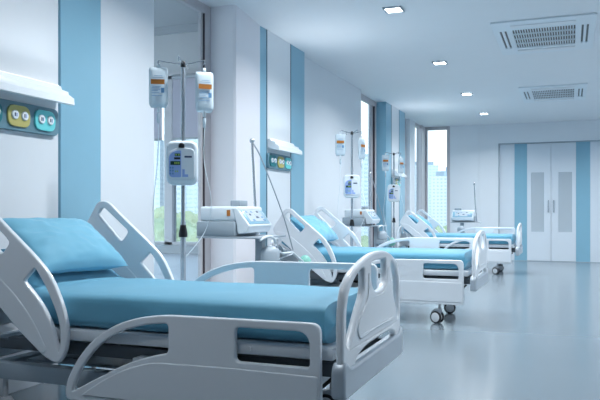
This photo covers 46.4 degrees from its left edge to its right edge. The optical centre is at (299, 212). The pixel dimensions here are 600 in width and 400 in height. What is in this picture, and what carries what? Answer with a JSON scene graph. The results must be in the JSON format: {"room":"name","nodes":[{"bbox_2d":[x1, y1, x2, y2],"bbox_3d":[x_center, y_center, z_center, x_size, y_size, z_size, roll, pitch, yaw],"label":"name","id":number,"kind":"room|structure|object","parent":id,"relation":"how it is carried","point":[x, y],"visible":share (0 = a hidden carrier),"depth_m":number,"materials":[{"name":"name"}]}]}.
{"room":"hospital room","nodes":[
{"label":"hospital room","id":0,"kind":"room"},
{"bbox_2d":[0,0,153,396],"bbox_3d":[-1.657,-0.515,5.229,0.035,3.390,1.995,0,0,21],"label":"wall","id":1,"kind":"structure","parent":0,"point":[127,26],"depth_m":5.50,"materials":[{"name":"paint"}]},
{"bbox_2d":[0,98,58,135],"bbox_3d":[-1.848,-0.635,4.603,0.056,0.190,0.770,0,0,21],"label":"rail","id":2,"kind":"object","parent":1,"relation":"attached to","point":[15,116],"visible":1,"depth_m":4.67,"materials":[{"name":"plastic"}]},
{"bbox_2d":[11,110,18,118],"bbox_3d":[-1.847,-0.640,4.546,0.014,0.060,0.060,0,0,21],"label":"socket","id":3,"kind":"object","parent":2,"relation":"attached to","point":[14,113],"depth_m":4.54,"materials":[{"name":"white plastic"}]},
{"bbox_2d":[21,112,28,120],"bbox_3d":[-1.816,-0.640,4.627,0.014,0.060,0.060,0,0,21],"label":"socket","id":4,"kind":"object","parent":2,"relation":"attached to","point":[24,115],"depth_m":4.62,"materials":[{"name":"white plastic"}]},
{"bbox_2d":[38,115,44,123],"bbox_3d":[-1.759,-0.640,4.775,0.014,0.060,0.060,0,0,21],"label":"socket","id":5,"kind":"object","parent":2,"relation":"attached to","point":[41,118],"depth_m":4.76,"materials":[{"name":"white plastic"}]},
{"bbox_2d":[47,116,53,124],"bbox_3d":[-1.728,-0.640,4.855,0.014,0.060,0.060,0,0,21],"label":"socket","id":6,"kind":"object","parent":2,"relation":"attached to","point":[50,119],"depth_m":4.84,"materials":[{"name":"white plastic"}]},
{"bbox_2d":[0,71,74,105],"bbox_3d":[-1.797,-0.830,4.600,0.153,0.150,0.770,0,0,21],"label":"lamp","id":7,"kind":"object","parent":1,"relation":"attached to","point":[9,82],"visible":1,"depth_m":4.62,"materials":[{"name":"white plastic"}]},
{"bbox_2d":[154,32,197,72],"bbox_3d":[-2.177,-1.935,8.610,2.940,0.550,0.100,0,0,21],"label":"wall","id":8,"kind":"structure","parent":0,"point":[185,45],"depth_m":8.28,"materials":[{"name":"white paint"}]},
{"bbox_2d":[154,23,197,35],"bbox_3d":[-2.201,-2.165,8.550,2.940,0.090,0.030,0,0,21],"label":"trim","id":9,"kind":"structure","parent":8,"relation":"attached to","point":[186,28],"depth_m":8.25,"materials":[{"name":"grey metal"}]},
{"bbox_2d":[155,70,197,245],"bbox_3d":[-2.186,-0.640,8.587,2.940,2.040,0.110,0,0,21],"label":"window","id":10,"kind":"structure","parent":8,"relation":"in","point":[169,190],"depth_m":8.30,"materials":[{"name":"metal"}]},
{"bbox_2d":[154,108,161,140],"bbox_3d":[-2.070,-1.244,8.473,0.920,0.768,0.056,0,0,21],"label":"roller blind","id":11,"kind":"object","parent":10,"relation":"attached to","point":[155,109],"visible":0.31,"depth_m":8.32,"materials":[{"name":"fabric"}]},
{"bbox_2d":[171,73,197,139],"bbox_3d":[-1.188,-1.244,8.132,0.670,0.768,0.056,0,0,21],"label":"roller blind","id":12,"kind":"object","parent":10,"relation":"attached to","point":[191,115],"visible":0.44,"depth_m":8.18,"materials":[{"name":"fabric"}]},
{"bbox_2d":[154,254,197,280],"bbox_3d":[-2.177,0.830,8.610,2.940,0.700,0.100,0,0,21],"label":"wall","id":13,"kind":"structure","parent":0,"point":[173,260],"depth_m":8.27,"materials":[{"name":"white paint"}]},
{"bbox_2d":[155,245,197,254],"bbox_3d":[-2.192,0.430,8.573,2.940,0.100,0.180,0,0,21],"label":"trim","id":14,"kind":"structure","parent":13,"relation":"on","point":[164,249],"depth_m":8.20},
{"bbox_2d":[211,5,259,282],"bbox_3d":[-0.696,-0.515,7.878,0.352,3.390,0.860,0,0,21],"label":"wall","id":15,"kind":"structure","parent":0,"point":[235,36],"depth_m":7.50,"materials":[{"name":"paint"}]},
{"bbox_2d":[267,30,289,249],"bbox_3d":[-0.277,-0.515,8.806,0.035,3.390,0.748,0,0,21],"label":"wall","id":16,"kind":"structure","parent":0,"point":[278,50],"depth_m":8.75,"materials":[{"name":"white paint"}]},
{"bbox_2d":[266,153,291,170],"bbox_3d":[-0.243,-0.635,8.765,0.056,0.190,0.770,0,0,21],"label":"outlet panel","id":17,"kind":"object","parent":16,"relation":"attached to","point":[273,161],"visible":1,"depth_m":8.69,"materials":[{"name":"plastic"}]},
{"bbox_2d":[268,138,301,154],"bbox_3d":[-0.180,-0.830,8.791,0.153,0.150,0.785,0,0,21],"label":"lamp","id":18,"kind":"object","parent":16,"relation":"attached to","point":[272,143],"visible":1,"depth_m":8.63,"materials":[{"name":"white plastic"}]},
{"bbox_2d":[1,261,599,399],"bbox_3d":[2.653,1.230,6.962,7.260,0.100,21.300,0,0,21],"label":"floor","id":19,"kind":"structure","parent":0,"point":[531,331],"depth_m":6.23,"materials":[{"name":"tile"}]},
{"bbox_2d":[157,55,204,280],"bbox_3d":[-0.813,0.052,4.948,0.574,2.256,0.549,0,0,21],"label":"stand","id":20,"kind":"object","parent":19,"relation":"on","point":[183,234],"visible":0.57,"depth_m":4.91,"materials":[{"name":"metal"}]},
{"bbox_2d":[153,123,158,259],"bbox_3d":[-1.010,-0.147,4.832,0.041,0.977,0.204,0,0,-3],"label":"drip line","id":21,"kind":"object","parent":20,"relation":"on","point":[158,123],"visible":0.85,"depth_m":4.93,"materials":[{"name":"clear plastic"}]},
{"bbox_2d":[149,63,167,122],"bbox_3d":[-0.997,-0.843,4.926,0.132,0.425,0.054,0,0,-8],"label":"bag","id":22,"kind":"object","parent":20,"relation":"hanging from","point":[158,76],"visible":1,"depth_m":4.91,"materials":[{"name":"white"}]},
{"bbox_2d":[166,141,197,184],"bbox_3d":[-0.816,-0.345,4.847,0.216,0.304,0.118,0,0,-5],"label":"pump","id":23,"kind":"object","parent":20,"relation":"attached to","point":[181,156],"visible":1,"depth_m":4.80,"materials":[{"name":"plastic"}]},
{"bbox_2d":[186,128,211,256],"bbox_3d":[-0.714,-0.149,4.873,0.189,0.902,0.062,0,0,-28],"label":"drip line","id":24,"kind":"object","parent":20,"relation":"on","point":[204,128],"visible":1,"depth_m":4.89,"materials":[{"name":"clear plastic"}]},
{"bbox_2d":[195,68,212,127],"bbox_3d":[-0.671,-0.807,4.920,0.132,0.425,0.054,0,0,-25],"label":"bag","id":25,"kind":"object","parent":20,"relation":"hanging from","point":[203,80],"visible":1,"depth_m":4.90,"materials":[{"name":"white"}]},
{"bbox_2d":[0,201,402,399],"bbox_3d":[-0.699,0.549,3.939,2.374,1.263,1.155,0,0,21],"label":"hospital bed","id":26,"kind":"object","parent":19,"relation":"on","point":[277,336],"visible":0.95,"depth_m":3.52,"materials":[{"name":"metal"}]},
{"bbox_2d":[2,217,127,272],"bbox_3d":[-1.428,0.191,4.248,0.383,0.329,0.773,0,0,23],"label":"pillow","id":27,"kind":"object","parent":26,"relation":"on","point":[63,245],"visible":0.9,"depth_m":4.11,"materials":[{"name":"blue fabric"}]},
{"bbox_2d":[196,138,285,260],"bbox_3d":[-0.439,0.264,6.059,0.700,1.832,0.610,0,0,21],"label":"ventilator","id":28,"kind":"object","parent":19,"relation":"on","point":[237,220],"visible":0.62,"depth_m":5.85,"materials":[{"name":"plastic"}]},
{"bbox_2d":[196,235,285,238],"bbox_3d":[-0.500,0.204,6.082,0.570,0.016,0.610,0,0,21],"label":"shelf","id":29,"kind":"object","parent":28,"relation":"attached to","point":[198,236],"depth_m":5.84,"materials":[{"name":"metal"}]},
{"bbox_2d":[253,143,292,249],"bbox_3d":[-0.237,-0.126,6.544,0.032,0.999,0.967,0,0,21],"label":"breathing line","id":30,"kind":"object","parent":28,"relation":"attached to","point":[253,143],"visible":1,"depth_m":6.54,"materials":[{"name":"grey plastic"}]},
{"bbox_2d":[259,235,303,261],"bbox_3d":[-0.145,0.337,6.353,0.064,0.308,1.262,0,0,15],"label":"hose","id":31,"kind":"object","parent":28,"relation":"hanging from","point":[266,236],"visible":0.92,"depth_m":6.18,"materials":[{"name":"white plastic"}]},
{"bbox_2d":[299,255,310,261],"bbox_3d":[0.055,0.497,7.048,0.131,0.145,0.145,0,0,-23],"label":"bag","id":32,"kind":"object","parent":31,"relation":"hanging from","point":[305,258],"visible":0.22,"depth_m":7.01,"materials":[{"name":"teal plastic"}]},
{"bbox_2d":[273,245,292,259],"bbox_3d":[-0.220,0.360,6.322,0.174,0.178,0.649,0,0,13],"label":"hose","id":33,"kind":"object","parent":28,"relation":"attached to","point":[276,246],"visible":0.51,"depth_m":6.45,"materials":[{"name":"white plastic"}]},
{"bbox_2d":[340,130,361,245],"bbox_3d":[0.678,0.052,9.193,0.574,2.256,0.549,0,0,-8],"label":"stand","id":34,"kind":"object","parent":19,"relation":"on","point":[352,132],"visible":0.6,"depth_m":9.16,"materials":[{"name":"paint"}]},
{"bbox_2d":[335,133,345,163],"bbox_3d":[0.525,-0.843,9.085,0.132,0.425,0.054,0,0,1],"label":"bag","id":35,"kind":"object","parent":34,"relation":"hanging from","point":[340,139],"visible":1,"depth_m":9.07,"materials":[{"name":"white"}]},
{"bbox_2d":[343,175,359,197],"bbox_3d":[0.673,-0.345,9.091,0.216,0.304,0.118,0,0,5],"label":"pump","id":36,"kind":"object","parent":34,"relation":"attached to","point":[351,183],"visible":1,"depth_m":9.04,"materials":[{"name":"white plastic"}]},
{"bbox_2d":[356,168,365,232],"bbox_3d":[0.772,-0.149,9.189,0.189,0.902,0.062,0,0,-28],"label":"drip line","id":37,"kind":"object","parent":34,"relation":"on","point":[361,168],"visible":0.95,"depth_m":9.23,"materials":[{"name":"plastic"}]},
{"bbox_2d":[358,136,364,167],"bbox_3d":[0.816,-0.807,9.237,0.054,0.425,0.132,0,0,39],"label":"bag","id":38,"kind":"object","parent":34,"relation":"hanging from","point":[361,144],"visible":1,"depth_m":9.21,"materials":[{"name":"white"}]},
{"bbox_2d":[342,172,386,246],"bbox_3d":[1.096,0.264,11.094,0.700,1.832,0.610,0,0,21],"label":"ventilator","id":39,"kind":"object","parent":19,"relation":"on","point":[380,237],"visible":0.58,"depth_m":10.88,"materials":[{"name":"grey plastic"}]},
{"bbox_2d":[346,225,386,226],"bbox_3d":[1.035,0.204,11.117,0.570,0.016,0.610,0,0,21],"label":"shelf","id":40,"kind":"object","parent":39,"relation":"attached to","point":[346,225],"depth_m":10.86,"materials":[{"name":"paint"}]},
{"bbox_2d":[371,176,385,231],"bbox_3d":[1.300,-0.126,11.579,0.017,0.999,0.968,0,0,23],"label":"breathing line","id":41,"kind":"object","parent":39,"relation":"attached to","point":[371,176],"visible":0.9,"depth_m":11.57,"materials":[{"name":"grey plastic"}]},
{"bbox_2d":[269,207,487,322],"bbox_3d":[0.909,0.549,8.110,2.374,1.263,1.155,0,0,21],"label":"hospital bed","id":42,"kind":"object","parent":19,"relation":"on","point":[429,273],"visible":0.59,"depth_m":7.74,"materials":[{"name":"white plastic"}]},
{"bbox_2d":[290,215,337,242],"bbox_3d":[0.181,0.190,8.419,0.377,0.328,0.776,0,0,20],"label":"pillow","id":43,"kind":"object","parent":42,"relation":"on","point":[322,227],"visible":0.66,"depth_m":8.28,"materials":[{"name":"blue fabric"}]},
{"bbox_2d":[385,152,400,247],"bbox_3d":[1.664,0.052,12.457,0.574,2.256,0.549,0,0,-8],"label":"stand","id":44,"kind":"object","parent":19,"relation":"on","point":[393,219],"visible":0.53,"depth_m":12.42,"materials":[{"name":"paint"}]},
{"bbox_2d":[382,154,388,176],"bbox_3d":[1.511,-0.843,12.349,0.132,0.425,0.054,0,0,4],"label":"bag","id":45,"kind":"object","parent":44,"relation":"hanging from","point":[385,158],"visible":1,"depth_m":12.34,"materials":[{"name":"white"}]},
{"bbox_2d":[388,184,399,201],"bbox_3d":[1.654,-0.350,12.355,0.216,0.304,0.118,0,0,9],"label":"pump","id":46,"kind":"object","parent":44,"relation":"attached to","point":[393,190],"visible":1,"depth_m":12.30,"materials":[{"name":"white plastic"}]},
{"bbox_2d":[398,156,403,179],"bbox_3d":[1.801,-0.807,12.501,0.132,0.425,0.054,0,0,-45],"label":"bag","id":47,"kind":"object","parent":44,"relation":"hanging from","point":[400,160],"visible":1,"depth_m":12.47,"materials":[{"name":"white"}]},
{"bbox_2d":[397,209,522,273],"bbox_3d":[3.213,0.549,14.081,2.374,1.263,1.155,0,0,21],"label":"hospital bed","id":48,"kind":"object","parent":19,"relation":"on","point":[500,247],"visible":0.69,"depth_m":13.75,"materials":[{"name":"white plastic"}]},
{"bbox_2d":[408,214,432,229],"bbox_3d":[2.486,0.192,14.390,0.379,0.328,0.772,0,0,21],"label":"pillow","id":49,"kind":"object","parent":48,"relation":"on","point":[412,217],"visible":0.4,"depth_m":14.19,"materials":[{"name":"blue fabric"}]},
{"bbox_2d":[450,183,481,232],"bbox_3d":[3.639,0.264,15.338,0.610,1.832,0.700,0,0,21],"label":"ventilator","id":50,"kind":"object","parent":19,"relation":"on","point":[460,216],"visible":0.59,"depth_m":15.25,"materials":[{"name":"grey plastic"}]},
{"bbox_2d":[450,222,481,222],"bbox_3d":[3.662,0.204,15.399,0.610,0.016,0.570,0,0,21],"label":"shelf","id":51,"kind":"object","parent":50,"relation":"attached to","point":[450,222],"depth_m":15.14,"materials":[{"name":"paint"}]},
{"bbox_2d":[304,57,360,246],"bbox_3d":[0.462,-0.515,11.146,0.160,3.390,3.110,0,0,21],"label":"wall","id":52,"kind":"structure","parent":0,"point":[332,104],"depth_m":10.88,"materials":[{"name":"paint"}]},
{"bbox_2d":[361,94,375,246],"bbox_3d":[1.226,-0.515,13.294,0.080,3.390,1.450,0,0,21],"label":"window","id":53,"kind":"structure","parent":52,"relation":"in","point":[371,104],"depth_m":13.76,"materials":[{"name":"metal"}]},
{"bbox_2d":[154,0,599,126],"bbox_3d":[1.282,-2.270,7.491,10.200,0.120,21.300,0,0,21],"label":"ceiling","id":54,"kind":"structure","parent":0,"point":[389,58],"depth_m":9.70,"materials":[{"name":"paint"}]},
{"bbox_2d":[382,5,404,13],"bbox_3d":[1.013,-2.198,7.573,0.200,0.020,0.200,0,0,21],"label":"recessed light","id":55,"kind":"object","parent":54,"relation":"in","point":[393,9],"visible":1,"depth_m":7.55,"materials":[{"name":"grey plastic"}]},
{"bbox_2d":[385,8,401,12],"bbox_3d":[1.013,-2.200,7.573,0.162,0.008,0.162,0,0,21],"label":"diffuser","id":56,"kind":"object","parent":55,"relation":"attached to","point":[388,10],"depth_m":7.59,"materials":[{"name":"white plastic"}]},
{"bbox_2d":[432,60,447,65],"bbox_3d":[2.050,-2.198,10.260,0.200,0.020,0.200,0,0,21],"label":"recessed light","id":57,"kind":"object","parent":54,"relation":"in","point":[434,63],"visible":1,"depth_m":10.25,"materials":[{"name":"grey plastic"}]},
{"bbox_2d":[461,92,472,95],"bbox_3d":[3.086,-2.198,12.947,0.200,0.020,0.200,0,0,21],"label":"recessed light","id":58,"kind":"object","parent":54,"relation":"in","point":[462,94],"visible":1,"depth_m":12.97,"materials":[{"name":"grey plastic"}]},
{"bbox_2d":[490,13,596,54],"bbox_3d":[3.048,-2.195,8.722,1.150,0.029,1.730,0,0,21],"label":"ceiling vent","id":59,"kind":"object","parent":54,"relation":"in","point":[568,32],"visible":1,"depth_m":8.59,"materials":[{"name":"white plastic"}]},
{"bbox_2d":[511,24,575,47],"bbox_3d":[3.048,-2.196,8.722,0.732,0.012,1.048,0,0,21],"label":"grille","id":60,"kind":"object","parent":59,"relation":"attached to","point":[563,34],"depth_m":8.69,"materials":[{"name":"white metal"}]},
{"bbox_2d":[518,83,587,102],"bbox_3d":[4.677,-2.195,12.917,1.130,0.029,1.770,0,0,21],"label":"ceiling vent","id":61,"kind":"object","parent":54,"relation":"in","point":[565,92],"visible":1,"depth_m":12.82,"materials":[{"name":"white plastic"}]},
{"bbox_2d":[532,89,574,99],"bbox_3d":[4.677,-2.196,12.917,0.732,0.012,1.048,0,0,21],"label":"grille","id":62,"kind":"object","parent":61,"relation":"attached to","point":[554,93],"depth_m":12.94,"materials":[{"name":"white metal"}]},
{"bbox_2d":[392,106,398,247],"bbox_3d":[1.979,-0.515,14.655,0.035,3.390,0.670,0,0,21],"label":"wall","id":63,"kind":"structure","parent":0,"point":[395,112],"depth_m":14.66,"materials":[{"name":"white paint"}]},
{"bbox_2d":[391,177,400,185],"bbox_3d":[2.022,-0.635,14.638,0.056,0.190,0.770,0,0,21],"label":"rail","id":64,"kind":"object","parent":63,"relation":"attached to","point":[397,180],"visible":0.56,"depth_m":14.56,"materials":[{"name":"grey plastic"}]},
{"bbox_2d":[392,169,406,177],"bbox_3d":[2.079,-0.830,14.648,0.153,0.150,0.730,0,0,21],"label":"lamp","id":65,"kind":"object","parent":63,"relation":"attached to","point":[396,171],"visible":0.73,"depth_m":14.39,"materials":[{"name":"white plastic"}]},
{"bbox_2d":[406,119,414,236],"bbox_3d":[2.605,-0.515,16.701,0.160,3.390,0.560,0,0,21],"label":"wall","id":66,"kind":"structure","parent":0,"point":[410,124],"depth_m":16.46,"materials":[{"name":"paint"}]},
{"bbox_2d":[415,123,424,217],"bbox_3d":[2.950,-0.515,17.512,0.140,3.390,1.200,0,0,21],"label":"window","id":67,"kind":"structure","parent":66,"relation":"in","point":[420,130],"depth_m":17.67,"materials":[{"name":"metal"}]},
{"bbox_2d":[499,144,513,259],"bbox_3d":[5.143,-0.263,17.389,0.360,2.885,0.050,0,0,21],"label":"wall","id":68,"kind":"structure","parent":0,"point":[506,151],"depth_m":17.37,"materials":[{"name":"white paint"}]},
{"bbox_2d":[514,144,526,260],"bbox_3d":[5.447,-0.263,17.269,0.295,2.885,0.055,0,0,21],"label":"trim","id":69,"kind":"structure","parent":68,"relation":"attached to","point":[520,150],"depth_m":17.24,"materials":[{"name":"blue paint"}]},
{"bbox_2d":[450,120,599,233],"bbox_3d":[5.548,-0.515,17.204,3.670,3.390,0.104,0,0,21],"label":"wall","id":70,"kind":"structure","parent":0,"point":[464,140],"depth_m":17.50,"materials":[{"name":"paint"}]},
{"bbox_2d":[425,126,449,232],"bbox_3d":[3.476,-0.515,18.000,0.770,3.390,0.110,0,0,21],"label":"window","id":71,"kind":"structure","parent":70,"relation":"in","point":[447,128],"depth_m":17.86,"materials":[{"name":"metal"}]},
{"bbox_2d":[527,143,550,260],"bbox_3d":[5.834,-0.268,17.092,0.551,2.865,0.097,0,0,21],"label":"door","id":72,"kind":"structure","parent":70,"relation":"in","point":[538,154],"depth_m":17.10,"materials":[{"name":"white paint"}]},
{"bbox_2d":[498,140,599,233],"bbox_3d":[6.102,-0.273,16.987,2.480,2.905,0.110,0,0,21],"label":"trim","id":73,"kind":"structure","parent":70,"relation":"attached to","point":[586,140],"depth_m":17.25,"materials":[{"name":"grey plastic"}]},
{"bbox_2d":[512,260,599,262],"bbox_3d":[6.109,1.174,17.006,2.440,0.012,0.070,0,0,21],"label":"trim","id":74,"kind":"structure","parent":70,"relation":"attached to","point":[512,260],"depth_m":16.93,"materials":[{"name":"grey plastic"}]},
{"bbox_2d":[551,142,575,261],"bbox_3d":[6.359,-0.268,16.890,0.557,2.865,0.097,0,0,21],"label":"door","id":75,"kind":"structure","parent":70,"relation":"in","point":[563,155],"depth_m":16.90,"materials":[{"name":"white paint"}]},
{"bbox_2d":[590,141,599,261],"bbox_3d":[7.088,-0.263,16.639,0.350,2.885,0.050,0,0,21],"label":"wall","id":76,"kind":"structure","parent":0,"point":[594,145],"depth_m":16.64,"materials":[{"name":"white paint"}]},
{"bbox_2d":[576,141,589,261],"bbox_3d":[6.777,-0.263,16.756,0.315,2.885,0.055,0,0,21],"label":"trim","id":77,"kind":"structure","parent":76,"relation":"attached to","point":[582,148],"depth_m":16.73,"materials":[{"name":"blue paint"}]},
{"bbox_3d":[-2.922,-0.515,2.295,0.215,3.390,8.380,0,0,21],"label":"wall","id":78,"kind":"structure","parent":0,"visible":0},
{"bbox_2d":[58,0,100,367],"bbox_3d":[-1.650,-0.515,5.245,0.035,3.390,0.460,0,0,21],"label":"wall stripe","id":79,"kind":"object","parent":78,"relation":"attached to","point":[79,21],"depth_m":5.23,"materials":[{"name":"blue paint"}]},
{"bbox_2d":[175,0,210,281],"bbox_3d":[-1.237,-0.515,6.881,0.060,3.390,1.390,0,0,21],"label":"window","id":80,"kind":"structure","parent":78,"relation":"in","point":[204,11],"depth_m":7.40,"materials":[{"name":"metal"}]},
{"bbox_3d":[-0.338,-0.515,8.994,0.215,3.390,1.480,0,0,21],"label":"wall","id":81,"kind":"structure","parent":0,"visible":0},
{"bbox_2d":[260,26,265,234],"bbox_3d":[-0.455,-0.515,8.345,0.035,3.390,0.185,0,0,21],"label":"trim","id":82,"kind":"structure","parent":81,"relation":"attached to","point":[262,30],"depth_m":8.35,"materials":[{"name":"white paint"}]},
{"bbox_2d":[291,45,303,229],"bbox_3d":[-0.044,-0.515,9.410,0.035,3.390,0.493,0,0,21],"label":"trim","id":83,"kind":"structure","parent":81,"relation":"attached to","point":[297,56],"depth_m":9.39,"materials":[{"name":"blue paint"}]},
{"bbox_3d":[1.886,-0.515,14.760,0.215,3.390,1.700,0,0,21],"label":"wall","id":84,"kind":"structure","parent":0,"visible":0},
{"bbox_2d":[266,29,391,247],"bbox_3d":[0.845,-0.515,11.713,0.037,3.390,7.032,0,0,21],"label":"trim","id":85,"kind":"structure","parent":84,"relation":"attached to","point":[266,29],"depth_m":9.15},
{"bbox_2d":[376,102,390,247],"bbox_3d":[1.666,-0.515,14.143,0.250,3.390,0.450,0,0,21],"label":"trim","id":86,"kind":"structure","parent":84,"relation":"attached to","point":[383,109],"depth_m":13.94,"materials":[{"name":"blue paint"}]},
{"bbox_2d":[399,110,404,247],"bbox_3d":[2.209,-0.515,15.252,0.035,3.390,0.550,0,0,21],"label":"trim","id":87,"kind":"structure","parent":84,"relation":"attached to","point":[401,114],"depth_m":15.28,"materials":[{"name":"paint"}]},
{"bbox_2d":[405,119,405,247],"bbox_3d":[2.288,-0.515,16.020,0.060,3.390,0.940,0,0,21],"label":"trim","id":88,"kind":"structure","parent":84,"relation":"in","point":[405,119],"depth_m":16.42,"materials":[{"name":"metal"}]},
{"label":"outside","id":89,"kind":"structure","parent":0,"visible":0},
{"bbox_3d":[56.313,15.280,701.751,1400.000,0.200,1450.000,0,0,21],"label":"ground","id":90,"kind":"structure","parent":89,"visible":0},
{"bbox_2d":[154,140,163,208],"bbox_3d":[-76.773,-12.070,351.155,18.360,54.500,14.688,0,0,7],"label":"office tower","id":91,"kind":"structure","parent":90,"relation":"on","point":[159,187],"depth_m":343.29,"materials":[{"name":"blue glass"}]},
{"bbox_2d":[154,227,163,240],"bbox_3d":[-4.671,7.785,20.207,4.132,14.790,4.902,0,0,-37],"label":"tree","id":92,"kind":"object","parent":90,"relation":"on","point":[158,237],"visible":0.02,"depth_m":20.48,"materials":[{"name":"green plant"}]},
{"bbox_2d":[154,206,177,218],"bbox_3d":[-10.027,7.384,51.071,5.368,15.592,4.413,0,0,21],"label":"tree","id":93,"kind":"object","parent":90,"relation":"on","point":[158,212],"visible":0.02,"depth_m":49.98,"materials":[{"name":"green plant"}]},
{"bbox_2d":[154,217,196,239],"bbox_3d":[-5.426,7.662,31.056,4.472,15.035,6.186,0,0,21],"label":"tree","id":94,"kind":"object","parent":90,"relation":"on","point":[159,222],"visible":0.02,"depth_m":29.57,"materials":[{"name":"green plant"}]},
{"bbox_2d":[176,140,186,212],"bbox_3d":[-61.378,-13.070,345.217,10.200,56.500,8.160,0,0,-2],"label":"office tower","id":95,"kind":"structure","parent":90,"relation":"on","point":[178,187],"depth_m":341.29,"materials":[{"name":"blue glass"}]},
{"bbox_2d":[176,211,197,225],"bbox_3d":[-6.855,7.513,43.357,4.148,15.333,5.180,0,0,3],"label":"tree","id":96,"kind":"object","parent":90,"relation":"on","point":[192,217],"visible":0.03,"depth_m":42.35,"materials":[{"name":"green plant"}]},
{"bbox_2d":[176,225,197,241],"bbox_3d":[-2.946,7.715,22.061,4.936,14.930,4.904,0,0,21],"label":"tree","id":97,"kind":"object","parent":90,"relation":"on","point":[192,232],"visible":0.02,"depth_m":21.29,"materials":[{"name":"green plant"}]},
{"bbox_2d":[187,139,197,212],"bbox_3d":[-67.110,-20.070,433.173,22.440,70.500,17.952,0,0,15],"label":"office tower","id":98,"kind":"structure","parent":90,"relation":"on","point":[192,190],"depth_m":423.39,"materials":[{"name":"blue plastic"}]},
{"bbox_2d":[361,154,367,235],"bbox_3d":[33.588,-12.070,437.205,26.520,54.500,21.216,0,0,10],"label":"office tower","id":99,"kind":"structure","parent":90,"relation":"on","point":[364,230],"depth_m":425.67,"materials":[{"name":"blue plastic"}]},
{"bbox_2d":[361,235,367,246],"bbox_3d":[2.070,8.015,27.260,5.049,14.330,4.027,0,0,-11],"label":"tree","id":100,"kind":"object","parent":90,"relation":"on","point":[364,239],"visible":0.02,"depth_m":26.52,"materials":[{"name":"green plant"}]},
{"bbox_2d":[415,169,415,213],"bbox_3d":[73.318,-9.070,486.189,16.320,48.500,13.056,0,0,21],"label":"office tower","id":101,"kind":"structure","parent":90,"relation":"on","point":[415,169],"depth_m":478.60,"materials":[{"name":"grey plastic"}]},
{"bbox_2d":[428,162,438,220],"bbox_3d":[121.117,-16.070,649.960,14.280,62.500,11.424,0,0,15],"label":"office tower","id":102,"kind":"structure","parent":90,"relation":"on","point":[432,169],"depth_m":644.65,"materials":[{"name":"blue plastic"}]},
{"bbox_2d":[431,171,446,225],"bbox_3d":[99.698,-7.070,497.450,13.260,44.500,10.608,0,0,10],"label":"office tower","id":103,"kind":"structure","parent":90,"relation":"on","point":[438,182],"depth_m":492.46,"materials":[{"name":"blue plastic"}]},
{"bbox_2d":[435,225,446,232],"bbox_3d":[7.694,7.912,39.610,4.934,14.537,4.536,0,0,-35],"label":"tree","id":104,"kind":"object","parent":90,"relation":"on","point":[437,228],"visible":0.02,"depth_m":39.13,"materials":[{"name":"green plant"}]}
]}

